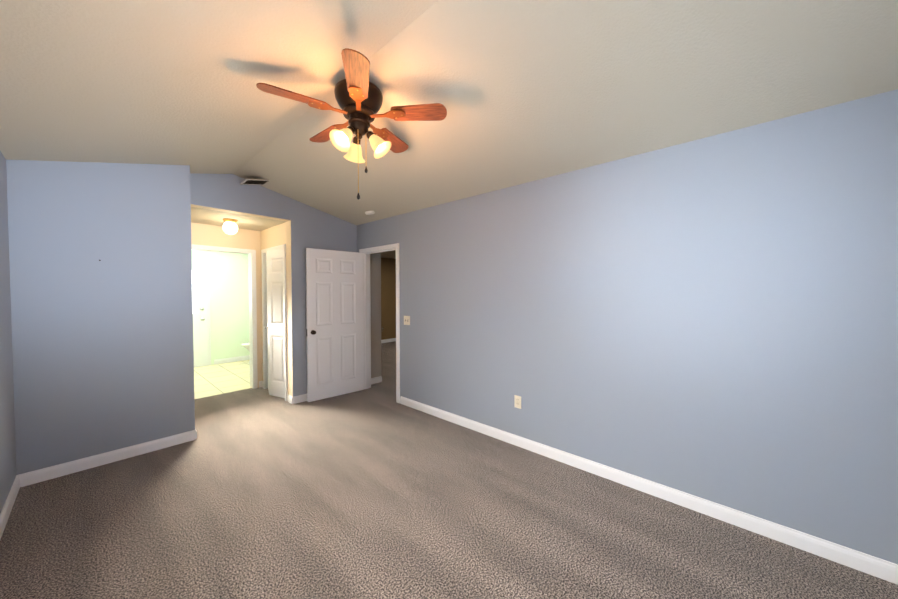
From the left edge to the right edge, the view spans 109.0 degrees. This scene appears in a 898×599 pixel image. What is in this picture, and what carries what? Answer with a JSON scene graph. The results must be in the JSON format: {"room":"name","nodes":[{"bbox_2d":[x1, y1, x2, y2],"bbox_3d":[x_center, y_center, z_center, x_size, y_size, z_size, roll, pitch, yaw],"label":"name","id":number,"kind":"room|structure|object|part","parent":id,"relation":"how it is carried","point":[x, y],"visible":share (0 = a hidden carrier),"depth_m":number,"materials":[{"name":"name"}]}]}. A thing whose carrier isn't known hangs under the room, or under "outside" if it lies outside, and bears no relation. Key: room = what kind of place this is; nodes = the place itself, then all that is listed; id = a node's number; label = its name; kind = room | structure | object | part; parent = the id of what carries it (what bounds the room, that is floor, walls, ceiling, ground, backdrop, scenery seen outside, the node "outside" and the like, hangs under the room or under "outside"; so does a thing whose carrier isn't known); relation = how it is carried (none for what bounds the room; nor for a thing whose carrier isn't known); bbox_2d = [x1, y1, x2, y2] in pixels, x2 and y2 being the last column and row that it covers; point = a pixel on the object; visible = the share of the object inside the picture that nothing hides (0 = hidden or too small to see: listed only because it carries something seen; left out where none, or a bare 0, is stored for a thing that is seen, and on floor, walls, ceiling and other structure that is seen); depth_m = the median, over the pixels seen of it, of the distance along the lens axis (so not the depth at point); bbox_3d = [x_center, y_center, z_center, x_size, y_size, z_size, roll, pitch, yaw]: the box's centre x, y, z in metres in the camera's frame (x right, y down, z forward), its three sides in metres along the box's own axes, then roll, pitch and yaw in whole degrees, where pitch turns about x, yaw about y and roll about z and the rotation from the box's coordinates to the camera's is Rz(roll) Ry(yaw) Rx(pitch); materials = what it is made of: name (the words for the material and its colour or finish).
{"room":"empty bedroom","nodes":[
{"label":"empty bedroom","id":0,"kind":"room"},
{"bbox_2d":[0,151,15,512],"bbox_3d":[-1.426,0.199,0.658,4.990,2.500,0.120,1,2,42],"label":"wall","id":1,"kind":"structure","parent":0,"point":[7,451],"depth_m":2.20,"materials":[{"name":"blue paint"}]},
{"bbox_2d":[0,473,23,538],"bbox_3d":[-1.422,1.399,0.773,4.860,0.095,0.015,1,2,42],"label":"baseboard","id":2,"kind":"structure","parent":1,"relation":"attached to","point":[18,482],"depth_m":2.15,"materials":[{"name":"white wood"}]},
{"bbox_2d":[6,160,194,474],"bbox_3d":[-3.453,0.025,3.193,1.440,2.727,1.180,1,2,42],"label":"wall bump-out","id":3,"kind":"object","parent":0,"point":[103,355],"visible":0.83,"depth_m":2.68,"materials":[{"name":"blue paint"}]},
{"bbox_2d":[24,429,195,485],"bbox_3d":[-2.866,1.351,2.790,0.015,0.095,1.020,1,2,42],"label":"baseboard","id":4,"kind":"structure","parent":3,"relation":"attached to","point":[48,473],"depth_m":2.72,"materials":[{"name":"white wood"}]},
{"bbox_2d":[192,250,249,364],"bbox_3d":[-3.293,0.134,4.633,0.004,2.440,3.130,1,2,42],"label":"wall","id":5,"kind":"structure","parent":0,"point":[229,301],"depth_m":4.66,"materials":[{"name":"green paint"}]},
{"bbox_2d":[192,262,207,366],"bbox_3d":[-5.065,0.304,5.984,0.111,2.025,0.880,1,2,42],"label":"bathroom door","id":6,"kind":"structure","parent":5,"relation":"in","point":[199,297],"depth_m":6.24,"materials":[{"name":"white wood"}]},
{"bbox_2d":[192,259,210,364],"bbox_3d":[-5.102,0.275,6.016,0.020,2.093,1.006,1,2,42],"label":"door frame","id":7,"kind":"structure","parent":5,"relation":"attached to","point":[208,306],"depth_m":6.36,"materials":[{"name":"white wood"}]},
{"bbox_2d":[214,355,249,363],"bbox_3d":[-4.398,1.254,6.826,0.015,0.095,1.010,1,2,42],"label":"baseboard","id":8,"kind":"structure","parent":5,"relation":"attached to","point":[228,360],"depth_m":6.67,"materials":[{"name":"white wood"}]},
{"bbox_2d":[194,360,250,398],"bbox_3d":[-4.322,1.384,5.475,2.740,0.101,2.960,1,2,42],"label":"floor","id":9,"kind":"structure","parent":0,"point":[214,379],"depth_m":5.41,"materials":[{"name":"beige tile"}]},
{"bbox_2d":[241,342,249,363],"bbox_3d":[-3.927,0.901,6.638,0.505,0.810,0.673,1,2,42],"label":"toilet","id":10,"kind":"object","parent":9,"relation":"on","point":[246,345],"visible":0.19,"depth_m":6.41,"materials":[{"name":"white ceramic"}]},
{"bbox_2d":[191,244,257,388],"bbox_3d":[-3.258,0.306,4.585,0.164,2.098,0.856,1,2,42],"label":"door frame","id":11,"kind":"structure","parent":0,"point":[251,253],"depth_m":4.83,"materials":[{"name":"white wood"}]},
{"bbox_2d":[190,173,356,396],"bbox_3d":[-2.081,-0.053,4.196,0.124,2.836,2.150,1,2,42],"label":"wall","id":12,"kind":"structure","parent":0,"point":[312,227],"depth_m":4.24,"materials":[{"name":"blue paint"}]},
{"bbox_2d":[261,244,287,400],"bbox_3d":[-2.458,0.306,4.605,0.876,2.098,0.140,1,2,42],"label":"door frame","id":13,"kind":"structure","parent":12,"relation":"attached to","point":[264,321],"depth_m":4.80,"materials":[{"name":"white wood"}]},
{"bbox_2d":[265,249,284,397],"bbox_3d":[-2.499,0.330,4.529,0.723,2.030,0.155,1,2,42],"label":"bifold closet door","id":14,"kind":"structure","parent":12,"relation":"in","point":[275,318],"depth_m":4.43,"materials":[{"name":"white wood"}]},
{"bbox_2d":[259,381,292,403],"bbox_3d":[-2.816,1.318,4.164,1.130,0.095,1.070,1,2,42],"label":"baseboard","id":15,"kind":"structure","parent":12,"relation":"attached to","point":[289,399],"depth_m":4.25,"materials":[{"name":"white wood"}]},
{"bbox_2d":[293,394,306,403],"bbox_3d":[-1.711,1.309,4.535,0.015,0.095,0.960,1,2,42],"label":"baseboard","id":16,"kind":"structure","parent":12,"relation":"attached to","point":[300,398],"depth_m":4.24,"materials":[{"name":"white wood"}]},
{"bbox_2d":[306,248,362,401],"bbox_3d":[-1.596,0.334,4.503,0.163,2.030,0.807,1,2,42],"label":"bedroom door","id":17,"kind":"structure","parent":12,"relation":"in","point":[334,304],"depth_m":4.44,"materials":[{"name":"white wood"}]},
{"bbox_2d":[370,252,381,377],"bbox_3d":[-2.668,0.092,6.391,3.930,2.440,0.320,1,2,42],"label":"wall","id":18,"kind":"structure","parent":0,"point":[375,276],"depth_m":5.12,"materials":[{"name":"beige paint"}]},
{"bbox_2d":[371,376,381,383],"bbox_3d":[-1.202,1.296,5.099,0.015,0.095,0.320,1,2,42],"label":"baseboard","id":19,"kind":"structure","parent":18,"relation":"attached to","point":[374,380],"depth_m":5.13,"materials":[{"name":"white wood"}]},
{"bbox_2d":[381,257,395,339],"bbox_3d":[-1.857,0.023,9.272,0.120,2.440,5.050,1,2,42],"label":"wall","id":20,"kind":"structure","parent":0,"point":[388,297],"depth_m":9.28,"materials":[{"name":"brown paint"}]},
{"bbox_2d":[381,338,395,342],"bbox_3d":[-1.806,1.196,9.255,0.015,0.095,5.050,1,2,42],"label":"baseboard","id":21,"kind":"structure","parent":20,"relation":"attached to","point":[393,339],"depth_m":9.30,"materials":[{"name":"white wood"}]},
{"bbox_2d":[381,250,395,258],"bbox_3d":[0.006,-1.151,5.245,9.400,0.100,8.500,1,2,42],"label":"ceiling","id":22,"kind":"structure","parent":0,"point":[390,254],"depth_m":8.36,"materials":[{"name":"beige paint"}]},
{"bbox_2d":[0,341,897,598],"bbox_3d":[-0.121,1.392,5.164,9.400,0.100,8.880,1,2,42],"label":"floor carpet","id":23,"kind":"object","parent":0,"point":[376,491],"visible":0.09,"depth_m":2.00,"materials":[{"name":"grey carpet"}]},
{"bbox_2d":[0,0,897,230],"bbox_3d":[-0.928,-1.264,2.335,6.540,0.566,3.330,1,2,42],"label":"ceiling","id":24,"kind":"structure","parent":0,"point":[523,91],"depth_m":1.75,"materials":[{"name":"beige paint"}]},
{"bbox_2d":[223,218,237,233],"bbox_3d":[-2.809,-0.930,4.110,0.162,0.187,0.164,1,2,42],"label":"light","id":25,"kind":"object","parent":24,"relation":"attached to","point":[230,226],"visible":1,"depth_m":4.06,"materials":[{"name":"white glass"}]},
{"bbox_2d":[240,179,269,184],"bbox_3d":[-2.159,-1.369,3.745,0.240,0.101,0.442,1,2,42],"label":"ceiling vent","id":26,"kind":"object","parent":24,"relation":"in","point":[253,182],"visible":0.52,"depth_m":3.66,"materials":[{"name":"grey metal"}]},
{"bbox_2d":[256,48,446,199],"bbox_3d":[-0.611,-1.005,2.082,1.048,0.741,1.083,1,2,42],"label":"ceiling fan","id":27,"kind":"object","parent":24,"relation":"hanging from","point":[358,96],"visible":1,"depth_m":1.99,"materials":[{"name":"brown wood"}]},
{"bbox_3d":[-0.599,-0.987,2.050,0.376,0.148,0.366,1,2,42],"label":"lamp shade","id":28,"kind":"part","parent":27,"relation":"part of","materials":[{"name":"white glass"}]},
{"bbox_2d":[365,211,374,214],"bbox_3d":[-1.035,-1.138,4.192,0.130,0.058,0.127,1,2,42],"label":"smoke detector","id":29,"kind":"object","parent":24,"relation":"attached to","point":[369,212],"visible":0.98,"depth_m":4.15,"materials":[{"name":"white plastic"}]},
{"bbox_2d":[357,89,897,563],"bbox_3d":[0.566,0.139,3.183,5.410,2.500,0.120,1,2,42],"label":"wall","id":30,"kind":"structure","parent":0,"point":[715,319],"depth_m":2.11,"materials":[{"name":"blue paint"}]},
{"bbox_2d":[359,243,399,402],"bbox_3d":[-0.947,0.307,4.549,0.916,2.098,0.160,1,2,42],"label":"door frame","id":31,"kind":"structure","parent":30,"relation":"attached to","point":[366,252],"depth_m":4.78,"materials":[{"name":"white wood"}]},
{"bbox_2d":[404,316,409,324],"bbox_3d":[-0.543,0.267,4.093,0.116,0.116,0.017,1,2,42],"label":"switch plate","id":32,"kind":"object","parent":30,"relation":"attached to","point":[406,320],"visible":1,"depth_m":4.09,"materials":[{"name":"beige plastic"}]},
{"bbox_2d":[514,395,520,408],"bbox_3d":[0.656,0.973,3.042,0.070,0.116,0.031,1,2,42],"label":"outlet","id":33,"kind":"object","parent":30,"relation":"attached to","point":[517,401],"visible":1,"depth_m":3.03,"materials":[{"name":"beige plastic"}]},
{"bbox_2d":[400,396,897,584],"bbox_3d":[0.903,1.350,2.819,4.142,0.095,0.015,1,2,42],"label":"baseboard","id":34,"kind":"structure","parent":30,"relation":"attached to","point":[861,561],"depth_m":2.12,"materials":[{"name":"white wood"}]}
]}

